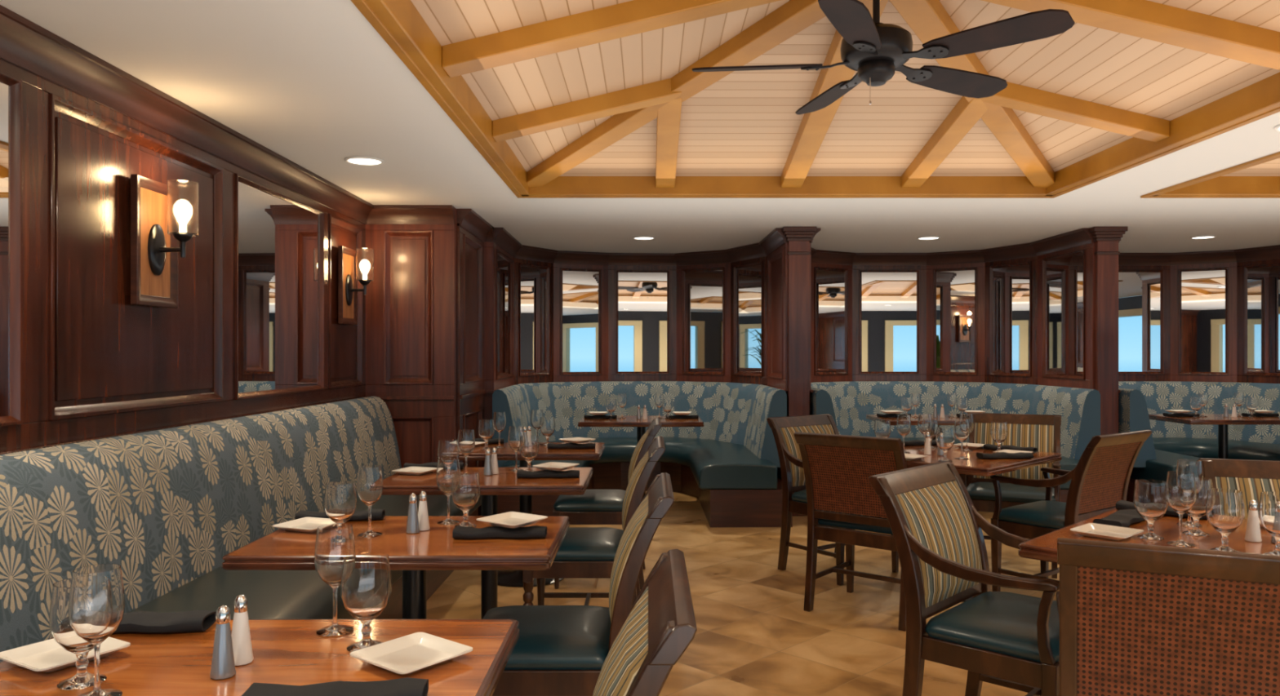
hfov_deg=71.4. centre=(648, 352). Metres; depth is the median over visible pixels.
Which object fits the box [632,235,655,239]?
recessed light
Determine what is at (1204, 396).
wine glass
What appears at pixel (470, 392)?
wood column
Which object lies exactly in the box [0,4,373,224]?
trim
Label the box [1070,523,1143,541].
square plate
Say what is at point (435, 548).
dining table
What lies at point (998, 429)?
water goblet
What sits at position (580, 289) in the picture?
wall mirror
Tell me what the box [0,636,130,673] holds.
square plate
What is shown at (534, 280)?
wall mirror
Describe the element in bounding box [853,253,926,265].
trim
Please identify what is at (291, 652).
dining table
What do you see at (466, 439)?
wine glass
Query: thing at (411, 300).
wall
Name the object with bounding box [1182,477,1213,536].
water goblet
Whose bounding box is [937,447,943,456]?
pepper shaker
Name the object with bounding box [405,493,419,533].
pepper shaker
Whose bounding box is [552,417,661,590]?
dining chair
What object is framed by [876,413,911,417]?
folded napkin
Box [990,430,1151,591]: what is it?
armchair
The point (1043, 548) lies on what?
square table
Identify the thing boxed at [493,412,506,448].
wine glass
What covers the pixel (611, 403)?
water goblet
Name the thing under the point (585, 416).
folded napkin
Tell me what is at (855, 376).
wall
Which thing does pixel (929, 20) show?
ceiling beam
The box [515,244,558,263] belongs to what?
trim
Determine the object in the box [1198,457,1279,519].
armchair
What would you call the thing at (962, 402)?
water goblet
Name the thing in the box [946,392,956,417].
wine glass
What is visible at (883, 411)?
square plate
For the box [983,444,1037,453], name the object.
folded napkin
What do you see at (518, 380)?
wall
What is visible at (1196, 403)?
water goblet
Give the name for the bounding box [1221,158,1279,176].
vault
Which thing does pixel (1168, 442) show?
banquette
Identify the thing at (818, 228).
trim
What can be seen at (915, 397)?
wine glass
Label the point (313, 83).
ceiling
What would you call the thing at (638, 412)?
pepper shaker
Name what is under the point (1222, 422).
table
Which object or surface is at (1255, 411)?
square plate
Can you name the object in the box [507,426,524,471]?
wine glass
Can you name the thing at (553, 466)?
square plate
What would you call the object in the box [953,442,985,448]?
square plate
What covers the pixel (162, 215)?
wall sconce
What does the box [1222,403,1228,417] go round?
pepper shaker
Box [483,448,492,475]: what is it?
pepper shaker
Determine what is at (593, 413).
square plate
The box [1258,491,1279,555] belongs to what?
water goblet
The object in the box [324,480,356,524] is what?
water goblet
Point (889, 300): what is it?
wall mirror
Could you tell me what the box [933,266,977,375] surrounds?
wall mirror
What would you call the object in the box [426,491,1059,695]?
floor
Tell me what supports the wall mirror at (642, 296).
attached to the wall at (612, 376)
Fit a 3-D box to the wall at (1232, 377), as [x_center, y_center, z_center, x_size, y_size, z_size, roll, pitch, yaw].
[5.518,0.151,8.854,0.574,2.298,0.090,0,0,31]
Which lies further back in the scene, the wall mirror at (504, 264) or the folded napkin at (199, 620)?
the wall mirror at (504, 264)
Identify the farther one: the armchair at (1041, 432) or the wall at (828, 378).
the wall at (828, 378)
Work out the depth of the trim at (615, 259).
8.97 m
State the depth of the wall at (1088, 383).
7.23 m
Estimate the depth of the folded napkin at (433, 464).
4.16 m
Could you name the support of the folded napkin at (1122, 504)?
on the square table at (1043, 548)
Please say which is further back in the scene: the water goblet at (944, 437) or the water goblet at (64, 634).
the water goblet at (944, 437)
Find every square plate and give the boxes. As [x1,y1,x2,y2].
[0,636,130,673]
[272,517,336,533]
[349,632,472,675]
[391,466,436,475]
[475,441,484,446]
[476,511,547,528]
[532,462,579,471]
[559,437,595,443]
[588,411,608,415]
[672,411,691,415]
[880,410,903,413]
[904,453,928,461]
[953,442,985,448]
[964,410,985,413]
[992,449,1032,453]
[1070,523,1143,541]
[1164,409,1192,413]
[1245,409,1274,413]
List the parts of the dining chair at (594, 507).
leg, seat, seat frame, backrest, leg, leg, crest rail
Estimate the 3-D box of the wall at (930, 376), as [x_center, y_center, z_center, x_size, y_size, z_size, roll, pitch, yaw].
[3.058,0.151,8.854,0.574,2.298,0.090,0,0,31]
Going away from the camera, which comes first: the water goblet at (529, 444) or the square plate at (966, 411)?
the water goblet at (529, 444)
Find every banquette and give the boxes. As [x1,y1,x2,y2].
[0,395,480,662]
[492,381,792,528]
[809,381,1100,502]
[1118,381,1279,505]
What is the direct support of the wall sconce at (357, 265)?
attached to the wall at (97, 365)
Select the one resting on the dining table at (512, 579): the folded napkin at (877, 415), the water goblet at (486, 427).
the water goblet at (486, 427)
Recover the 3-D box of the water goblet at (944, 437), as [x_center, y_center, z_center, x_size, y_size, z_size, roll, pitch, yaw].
[1.500,0.465,4.500,0.091,0.168,0.091,0,0,0]
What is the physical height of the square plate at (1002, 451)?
0.019 m
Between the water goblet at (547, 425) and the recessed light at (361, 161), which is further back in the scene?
the water goblet at (547, 425)
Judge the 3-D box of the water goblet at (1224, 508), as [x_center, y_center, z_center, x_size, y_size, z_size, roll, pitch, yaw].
[1.590,0.465,2.455,0.091,0.168,0.091,0,0,0]
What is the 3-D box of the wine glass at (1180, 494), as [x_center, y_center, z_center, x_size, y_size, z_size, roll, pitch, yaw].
[1.522,0.446,2.545,0.077,0.206,0.077,0,0,0]
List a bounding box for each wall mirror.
[0,70,22,426]
[234,173,324,399]
[495,248,513,379]
[519,262,550,376]
[560,267,601,375]
[615,269,670,374]
[681,266,724,375]
[733,261,763,377]
[813,266,848,375]
[858,269,919,374]
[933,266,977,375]
[989,261,1031,377]
[1042,249,1084,379]
[1118,269,1164,374]
[1177,266,1228,375]
[1243,262,1279,376]
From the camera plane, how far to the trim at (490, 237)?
7.06 m
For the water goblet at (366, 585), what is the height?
0.168 m
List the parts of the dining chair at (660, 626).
backrest, leg, leg, crest rail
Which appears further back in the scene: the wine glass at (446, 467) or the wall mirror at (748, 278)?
the wall mirror at (748, 278)
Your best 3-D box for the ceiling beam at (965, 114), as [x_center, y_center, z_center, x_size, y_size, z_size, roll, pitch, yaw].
[1.645,-1.188,4.969,0.120,0.304,1.242,0,0,0]
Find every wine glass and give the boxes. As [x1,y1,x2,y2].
[67,564,124,695]
[314,524,355,636]
[356,465,382,537]
[435,457,460,524]
[457,429,475,471]
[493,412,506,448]
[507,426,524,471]
[530,409,543,444]
[617,393,626,418]
[654,393,663,418]
[896,414,911,453]
[911,392,919,417]
[917,413,932,451]
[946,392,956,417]
[954,418,969,459]
[960,413,973,451]
[1164,471,1196,546]
[1176,459,1203,527]
[1197,392,1208,417]
[1233,392,1244,417]
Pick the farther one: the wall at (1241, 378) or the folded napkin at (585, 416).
the wall at (1241, 378)
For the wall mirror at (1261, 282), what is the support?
attached to the wall at (1241, 378)
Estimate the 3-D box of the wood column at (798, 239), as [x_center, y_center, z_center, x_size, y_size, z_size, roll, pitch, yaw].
[1.200,0.151,7.160,0.264,2.298,0.246,0,0,0]
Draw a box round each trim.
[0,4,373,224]
[364,0,1279,195]
[366,204,455,224]
[484,226,494,242]
[494,227,522,257]
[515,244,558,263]
[554,250,609,265]
[608,253,675,266]
[675,249,729,266]
[724,243,766,262]
[758,227,786,256]
[809,227,820,243]
[810,247,816,257]
[810,249,856,265]
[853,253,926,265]
[926,249,984,265]
[980,243,1036,262]
[1029,227,1093,256]
[1118,253,1173,265]
[1140,151,1279,198]
[1170,249,1236,265]
[1234,244,1279,262]
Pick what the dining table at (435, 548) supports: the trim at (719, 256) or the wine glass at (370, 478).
the wine glass at (370, 478)
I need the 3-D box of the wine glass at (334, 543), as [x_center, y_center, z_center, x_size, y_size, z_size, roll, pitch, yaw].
[-0.617,0.446,1.752,0.077,0.206,0.077,0,0,0]
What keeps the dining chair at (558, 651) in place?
on the floor
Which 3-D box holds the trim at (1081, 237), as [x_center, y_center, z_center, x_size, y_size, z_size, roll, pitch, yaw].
[3.520,-0.940,7.614,0.100,0.119,0.970,0,0,-1]
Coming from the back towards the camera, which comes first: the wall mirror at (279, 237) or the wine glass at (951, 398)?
the wine glass at (951, 398)
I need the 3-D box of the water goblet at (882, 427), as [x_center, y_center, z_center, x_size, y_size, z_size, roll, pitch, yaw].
[1.320,0.465,5.020,0.091,0.168,0.091,0,0,0]
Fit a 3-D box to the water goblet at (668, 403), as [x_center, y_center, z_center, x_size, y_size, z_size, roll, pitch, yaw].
[0.160,0.465,7.360,0.091,0.168,0.091,0,0,0]
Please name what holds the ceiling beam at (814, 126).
attached to the wood plank ceiling at (744, 123)
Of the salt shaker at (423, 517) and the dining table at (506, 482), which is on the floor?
the dining table at (506, 482)
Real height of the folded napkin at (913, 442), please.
0.030 m
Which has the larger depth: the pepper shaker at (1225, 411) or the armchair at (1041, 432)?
the pepper shaker at (1225, 411)
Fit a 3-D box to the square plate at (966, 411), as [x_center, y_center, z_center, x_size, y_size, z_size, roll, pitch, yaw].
[2.770,0.507,7.580,0.158,0.019,0.158,0,0,5]
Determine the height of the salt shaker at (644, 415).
0.120 m
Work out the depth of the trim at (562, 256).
8.84 m
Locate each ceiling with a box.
[0,0,1279,253]
[410,0,1279,176]
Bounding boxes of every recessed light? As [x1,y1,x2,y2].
[344,156,384,165]
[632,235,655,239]
[916,235,940,239]
[1190,235,1216,239]
[1273,124,1279,131]
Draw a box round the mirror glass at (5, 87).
[0,82,10,417]
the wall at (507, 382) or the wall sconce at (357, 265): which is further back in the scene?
the wall at (507, 382)
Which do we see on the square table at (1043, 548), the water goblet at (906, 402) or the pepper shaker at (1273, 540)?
the pepper shaker at (1273, 540)
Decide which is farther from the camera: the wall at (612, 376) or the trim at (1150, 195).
the wall at (612, 376)
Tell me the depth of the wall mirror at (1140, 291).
8.98 m
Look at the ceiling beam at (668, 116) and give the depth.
4.88 m
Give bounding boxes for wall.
[0,58,368,454]
[365,208,456,468]
[484,240,495,439]
[484,244,515,419]
[514,257,553,384]
[553,263,608,382]
[608,265,676,381]
[676,262,730,382]
[730,256,767,385]
[765,241,813,480]
[810,262,852,382]
[852,265,926,381]
[926,262,984,382]
[984,256,1037,385]
[1037,241,1094,389]
[1118,265,1170,381]
[1170,262,1236,382]
[1236,258,1279,383]
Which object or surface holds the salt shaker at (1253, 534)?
on the square table at (1043, 548)
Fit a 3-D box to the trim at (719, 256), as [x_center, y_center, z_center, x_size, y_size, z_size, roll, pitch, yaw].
[0.527,-0.940,8.833,0.635,0.119,0.100,0,0,33]
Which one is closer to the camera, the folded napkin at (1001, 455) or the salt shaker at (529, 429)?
the folded napkin at (1001, 455)
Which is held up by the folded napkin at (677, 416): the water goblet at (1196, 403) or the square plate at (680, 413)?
the square plate at (680, 413)
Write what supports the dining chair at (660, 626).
on the floor
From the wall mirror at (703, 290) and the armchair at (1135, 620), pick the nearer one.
the armchair at (1135, 620)
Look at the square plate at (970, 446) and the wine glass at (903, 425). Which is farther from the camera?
the square plate at (970, 446)
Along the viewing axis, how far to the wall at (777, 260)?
7.56 m
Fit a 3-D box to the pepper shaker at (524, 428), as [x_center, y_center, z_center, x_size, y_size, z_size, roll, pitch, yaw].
[-0.718,0.489,5.162,0.042,0.120,0.040,0,0,-20]
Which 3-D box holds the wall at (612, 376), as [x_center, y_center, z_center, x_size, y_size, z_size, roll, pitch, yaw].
[-0.060,0.151,9.030,0.702,2.298,0.090,0,0,-4]
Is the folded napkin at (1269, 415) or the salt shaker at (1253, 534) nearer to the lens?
the salt shaker at (1253, 534)
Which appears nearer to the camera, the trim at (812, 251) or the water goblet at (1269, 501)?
the water goblet at (1269, 501)
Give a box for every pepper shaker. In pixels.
[209,605,235,679]
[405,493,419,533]
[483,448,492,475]
[523,426,526,435]
[635,404,641,419]
[933,404,937,417]
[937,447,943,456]
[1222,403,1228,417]
[1271,536,1275,543]
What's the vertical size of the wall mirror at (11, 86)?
1.060 m
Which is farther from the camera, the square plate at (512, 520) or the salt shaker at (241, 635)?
the square plate at (512, 520)
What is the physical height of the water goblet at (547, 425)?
0.168 m
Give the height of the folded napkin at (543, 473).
0.030 m
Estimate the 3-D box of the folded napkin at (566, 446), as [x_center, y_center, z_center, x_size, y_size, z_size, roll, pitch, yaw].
[-0.440,0.533,5.100,0.270,0.030,0.096,0,0,-2]
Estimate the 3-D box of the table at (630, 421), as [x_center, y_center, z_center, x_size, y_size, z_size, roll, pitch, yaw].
[-0.060,0.925,7.400,1.000,0.750,0.720,0,0,0]
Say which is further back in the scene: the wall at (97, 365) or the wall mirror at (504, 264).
the wall mirror at (504, 264)
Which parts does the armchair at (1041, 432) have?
arm, leg, seat frame, seat, rail, backrest, crest rail, leg, arm, leg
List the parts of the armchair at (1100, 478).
leg, seat frame, seat, arm, leg, arm, leg, rail, cane panel, crest rail, leg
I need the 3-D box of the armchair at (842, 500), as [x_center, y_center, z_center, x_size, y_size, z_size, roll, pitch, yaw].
[1.114,0.847,4.467,0.552,0.906,0.578,0,0,39]
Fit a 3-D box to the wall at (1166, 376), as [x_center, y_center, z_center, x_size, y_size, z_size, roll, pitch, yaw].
[4.890,0.151,9.005,0.760,2.298,0.090,0,0,0]
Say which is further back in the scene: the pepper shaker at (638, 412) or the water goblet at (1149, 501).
the pepper shaker at (638, 412)
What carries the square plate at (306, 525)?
on the dining table at (435, 548)
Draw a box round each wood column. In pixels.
[456,208,494,515]
[782,226,817,515]
[1088,226,1128,435]
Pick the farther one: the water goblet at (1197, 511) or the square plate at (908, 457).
the square plate at (908, 457)
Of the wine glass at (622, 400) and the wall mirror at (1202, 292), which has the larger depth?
the wall mirror at (1202, 292)
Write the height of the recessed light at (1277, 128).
0.009 m
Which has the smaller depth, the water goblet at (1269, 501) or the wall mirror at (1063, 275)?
the water goblet at (1269, 501)
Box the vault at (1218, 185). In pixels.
[1153,156,1279,195]
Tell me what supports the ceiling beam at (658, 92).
attached to the wood plank ceiling at (744, 123)
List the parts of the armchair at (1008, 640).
leg, crest rail, backrest, rail, leg, arm, seat frame, seat, arm, leg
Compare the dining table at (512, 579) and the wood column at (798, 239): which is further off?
the wood column at (798, 239)
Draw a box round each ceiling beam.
[441,0,780,77]
[492,78,681,142]
[526,0,826,187]
[655,98,681,187]
[780,0,888,187]
[888,0,1054,187]
[901,96,987,187]
[980,81,1169,142]
[981,0,1279,70]
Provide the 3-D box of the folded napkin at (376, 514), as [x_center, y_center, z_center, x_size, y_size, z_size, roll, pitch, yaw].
[-1.010,0.533,2.925,0.270,0.030,0.096,0,0,-8]
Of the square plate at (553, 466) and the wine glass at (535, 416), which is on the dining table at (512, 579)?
the wine glass at (535, 416)
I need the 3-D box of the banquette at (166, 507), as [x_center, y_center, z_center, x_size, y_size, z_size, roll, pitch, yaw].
[-1.502,0.797,3.078,0.837,1.005,5.955,0,0,0]
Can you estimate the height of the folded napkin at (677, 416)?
0.030 m
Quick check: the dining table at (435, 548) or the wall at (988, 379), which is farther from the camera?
the wall at (988, 379)
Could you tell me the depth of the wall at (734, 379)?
8.23 m
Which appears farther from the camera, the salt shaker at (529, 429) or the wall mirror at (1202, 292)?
the wall mirror at (1202, 292)
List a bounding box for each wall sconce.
[130,174,198,308]
[337,245,373,324]
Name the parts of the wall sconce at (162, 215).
block frame, plate, arm, lamp shade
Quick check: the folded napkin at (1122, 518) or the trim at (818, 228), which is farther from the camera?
the trim at (818, 228)
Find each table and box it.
[0,619,519,695]
[222,515,569,619]
[381,467,593,619]
[436,442,604,587]
[577,416,703,499]
[866,414,959,439]
[904,444,1062,602]
[1017,508,1275,563]
[1148,413,1279,458]
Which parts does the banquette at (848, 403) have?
backrest, seat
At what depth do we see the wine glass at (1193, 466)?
2.81 m
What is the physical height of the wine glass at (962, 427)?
0.206 m
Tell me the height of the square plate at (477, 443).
0.019 m
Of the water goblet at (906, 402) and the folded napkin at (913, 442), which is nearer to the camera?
the folded napkin at (913, 442)
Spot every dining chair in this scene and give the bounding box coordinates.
[482,472,674,695]
[522,435,665,607]
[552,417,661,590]
[592,549,697,695]
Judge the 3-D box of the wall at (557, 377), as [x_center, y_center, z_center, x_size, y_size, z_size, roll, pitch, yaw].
[-0.682,0.151,8.895,0.583,2.298,0.090,0,0,-22]
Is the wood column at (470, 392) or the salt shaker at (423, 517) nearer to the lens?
the salt shaker at (423, 517)
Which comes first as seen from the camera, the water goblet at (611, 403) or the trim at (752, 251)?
the water goblet at (611, 403)
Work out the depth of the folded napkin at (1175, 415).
7.61 m
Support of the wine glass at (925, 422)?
on the square table at (975, 466)
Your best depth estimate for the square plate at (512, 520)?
2.70 m
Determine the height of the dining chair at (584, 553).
0.906 m
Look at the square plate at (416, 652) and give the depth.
1.60 m
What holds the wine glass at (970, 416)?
on the square table at (975, 466)
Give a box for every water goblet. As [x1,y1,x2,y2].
[48,577,106,690]
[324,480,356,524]
[340,552,391,653]
[437,439,458,458]
[451,471,480,527]
[478,419,494,449]
[519,435,538,471]
[539,417,555,446]
[605,398,616,419]
[662,398,673,419]
[874,419,890,438]
[901,397,911,417]
[928,418,937,448]
[935,427,954,462]
[956,397,968,417]
[990,421,1008,451]
[1133,479,1168,540]
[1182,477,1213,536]
[1190,397,1202,417]
[1205,488,1244,552]
[1245,397,1258,417]
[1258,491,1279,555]
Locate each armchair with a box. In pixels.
[766,413,898,586]
[794,431,907,631]
[868,461,1059,695]
[961,413,1061,578]
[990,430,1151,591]
[1056,537,1279,695]
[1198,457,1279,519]
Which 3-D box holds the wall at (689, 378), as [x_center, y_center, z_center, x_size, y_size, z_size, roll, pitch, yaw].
[0.558,0.151,8.879,0.635,2.298,0.090,0,0,33]
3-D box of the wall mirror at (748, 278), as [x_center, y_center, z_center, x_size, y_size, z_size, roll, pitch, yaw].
[0.945,-0.310,8.393,0.034,1.060,0.512,0,0,-25]
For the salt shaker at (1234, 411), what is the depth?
7.51 m
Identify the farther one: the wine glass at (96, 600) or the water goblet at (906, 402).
the water goblet at (906, 402)
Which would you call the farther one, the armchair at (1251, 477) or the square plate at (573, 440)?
the square plate at (573, 440)
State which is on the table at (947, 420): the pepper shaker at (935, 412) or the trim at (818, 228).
the pepper shaker at (935, 412)
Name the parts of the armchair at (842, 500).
leg, crest rail, leg, cane panel, backrest, rail, seat, seat frame, leg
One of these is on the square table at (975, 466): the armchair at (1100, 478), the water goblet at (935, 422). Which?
the water goblet at (935, 422)
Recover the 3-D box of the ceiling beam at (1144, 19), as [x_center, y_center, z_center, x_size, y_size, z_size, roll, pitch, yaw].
[1.688,-1.275,3.290,1.625,0.478,0.130,0,0,0]
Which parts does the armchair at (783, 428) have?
leg, arm, seat frame, rail, seat, crest rail, backrest, leg, leg, leg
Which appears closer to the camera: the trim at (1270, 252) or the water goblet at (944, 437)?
the water goblet at (944, 437)
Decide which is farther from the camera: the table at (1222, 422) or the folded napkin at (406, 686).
the table at (1222, 422)
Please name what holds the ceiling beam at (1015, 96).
attached to the wood plank ceiling at (744, 123)
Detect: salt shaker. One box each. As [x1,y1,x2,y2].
[231,595,253,666]
[417,491,430,531]
[491,447,498,474]
[526,426,531,435]
[642,404,647,419]
[924,432,931,455]
[939,404,944,418]
[1231,403,1237,417]
[1244,500,1262,542]
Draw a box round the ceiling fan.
[692,0,1075,114]
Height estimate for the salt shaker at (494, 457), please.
0.120 m
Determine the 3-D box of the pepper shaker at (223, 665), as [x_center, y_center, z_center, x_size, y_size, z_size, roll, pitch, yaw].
[-0.722,0.489,1.510,0.042,0.120,0.040,0,0,-10]
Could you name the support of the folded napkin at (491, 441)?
on the dining table at (512, 579)
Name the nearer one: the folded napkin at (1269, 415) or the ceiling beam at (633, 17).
the ceiling beam at (633, 17)
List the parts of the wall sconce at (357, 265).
block frame, plate, arm, lamp shade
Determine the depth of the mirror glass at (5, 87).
2.69 m
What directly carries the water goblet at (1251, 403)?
on the table at (1222, 422)
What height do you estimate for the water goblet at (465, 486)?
0.168 m
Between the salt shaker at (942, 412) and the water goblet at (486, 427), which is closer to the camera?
the water goblet at (486, 427)
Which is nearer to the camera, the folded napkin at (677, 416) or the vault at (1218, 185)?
the vault at (1218, 185)
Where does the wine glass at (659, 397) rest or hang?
on the table at (630, 421)
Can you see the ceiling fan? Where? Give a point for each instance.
(872, 48)
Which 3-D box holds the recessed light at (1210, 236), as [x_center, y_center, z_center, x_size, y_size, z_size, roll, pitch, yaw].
[4.780,-0.994,7.670,0.196,0.009,0.196,0,0,0]
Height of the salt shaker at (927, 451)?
0.120 m
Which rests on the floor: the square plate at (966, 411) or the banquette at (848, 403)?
the banquette at (848, 403)
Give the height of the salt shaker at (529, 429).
0.120 m
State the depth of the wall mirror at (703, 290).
8.86 m
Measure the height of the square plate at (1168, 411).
0.019 m
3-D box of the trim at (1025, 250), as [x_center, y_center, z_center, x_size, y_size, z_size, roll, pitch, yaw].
[3.384,-0.940,8.380,0.100,0.119,0.654,0,0,-23]
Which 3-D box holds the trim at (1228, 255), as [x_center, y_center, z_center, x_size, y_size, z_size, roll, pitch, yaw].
[5.489,-0.940,8.807,0.575,0.119,0.100,0,0,31]
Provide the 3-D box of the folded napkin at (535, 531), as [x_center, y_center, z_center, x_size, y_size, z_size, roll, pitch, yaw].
[-0.440,0.533,2.650,0.270,0.030,0.096,0,0,-2]
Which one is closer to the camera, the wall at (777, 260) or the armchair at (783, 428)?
the armchair at (783, 428)
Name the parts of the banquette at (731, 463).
seat, backrest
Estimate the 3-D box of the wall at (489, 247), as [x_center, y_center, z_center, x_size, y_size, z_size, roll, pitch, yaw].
[-1.280,0.151,7.105,0.100,2.298,0.090,0,0,0]
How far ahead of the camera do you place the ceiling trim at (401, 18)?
4.91 m
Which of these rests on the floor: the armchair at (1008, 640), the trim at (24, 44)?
the armchair at (1008, 640)
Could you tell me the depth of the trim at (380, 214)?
6.07 m
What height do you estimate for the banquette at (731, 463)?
1.012 m
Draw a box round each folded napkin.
[113,609,216,633]
[241,677,428,695]
[294,509,385,520]
[403,462,463,469]
[452,525,546,539]
[475,438,503,444]
[516,470,579,478]
[547,443,595,448]
[583,414,617,418]
[666,414,698,418]
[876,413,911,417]
[902,440,937,445]
[976,452,1033,459]
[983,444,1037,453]
[1093,509,1144,528]
[1115,500,1207,519]
[1162,413,1199,417]
[1241,413,1279,417]
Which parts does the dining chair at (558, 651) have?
seat frame, seat, backrest, leg, leg, crest rail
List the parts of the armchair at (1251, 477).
leg, crest rail, backrest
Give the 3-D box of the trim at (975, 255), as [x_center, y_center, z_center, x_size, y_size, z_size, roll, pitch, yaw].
[3.029,-0.940,8.807,0.575,0.119,0.100,0,0,31]
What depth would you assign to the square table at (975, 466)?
4.53 m
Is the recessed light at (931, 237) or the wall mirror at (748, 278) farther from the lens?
the wall mirror at (748, 278)
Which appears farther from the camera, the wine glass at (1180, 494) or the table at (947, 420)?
the table at (947, 420)
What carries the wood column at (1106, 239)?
on the floor
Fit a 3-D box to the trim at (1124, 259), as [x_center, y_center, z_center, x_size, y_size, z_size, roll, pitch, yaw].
[4.890,-0.940,8.950,0.760,0.119,0.100,0,0,0]
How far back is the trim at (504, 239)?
7.55 m
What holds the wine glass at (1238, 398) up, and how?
on the table at (1222, 422)
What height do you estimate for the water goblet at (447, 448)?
0.168 m
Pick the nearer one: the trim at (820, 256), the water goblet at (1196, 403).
the water goblet at (1196, 403)
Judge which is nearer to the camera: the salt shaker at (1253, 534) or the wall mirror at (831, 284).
the salt shaker at (1253, 534)
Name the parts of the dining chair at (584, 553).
leg, leg, seat frame, seat, backrest, leg, leg, crest rail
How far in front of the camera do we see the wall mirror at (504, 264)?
7.70 m
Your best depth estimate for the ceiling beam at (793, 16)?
4.14 m
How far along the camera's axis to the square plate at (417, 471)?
4.06 m
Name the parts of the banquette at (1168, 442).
backrest, seat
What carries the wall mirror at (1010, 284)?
attached to the wall at (988, 379)
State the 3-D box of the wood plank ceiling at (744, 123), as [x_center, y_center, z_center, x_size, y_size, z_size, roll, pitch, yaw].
[0.875,-1.325,3.290,3.350,0.450,4.700,0,0,0]

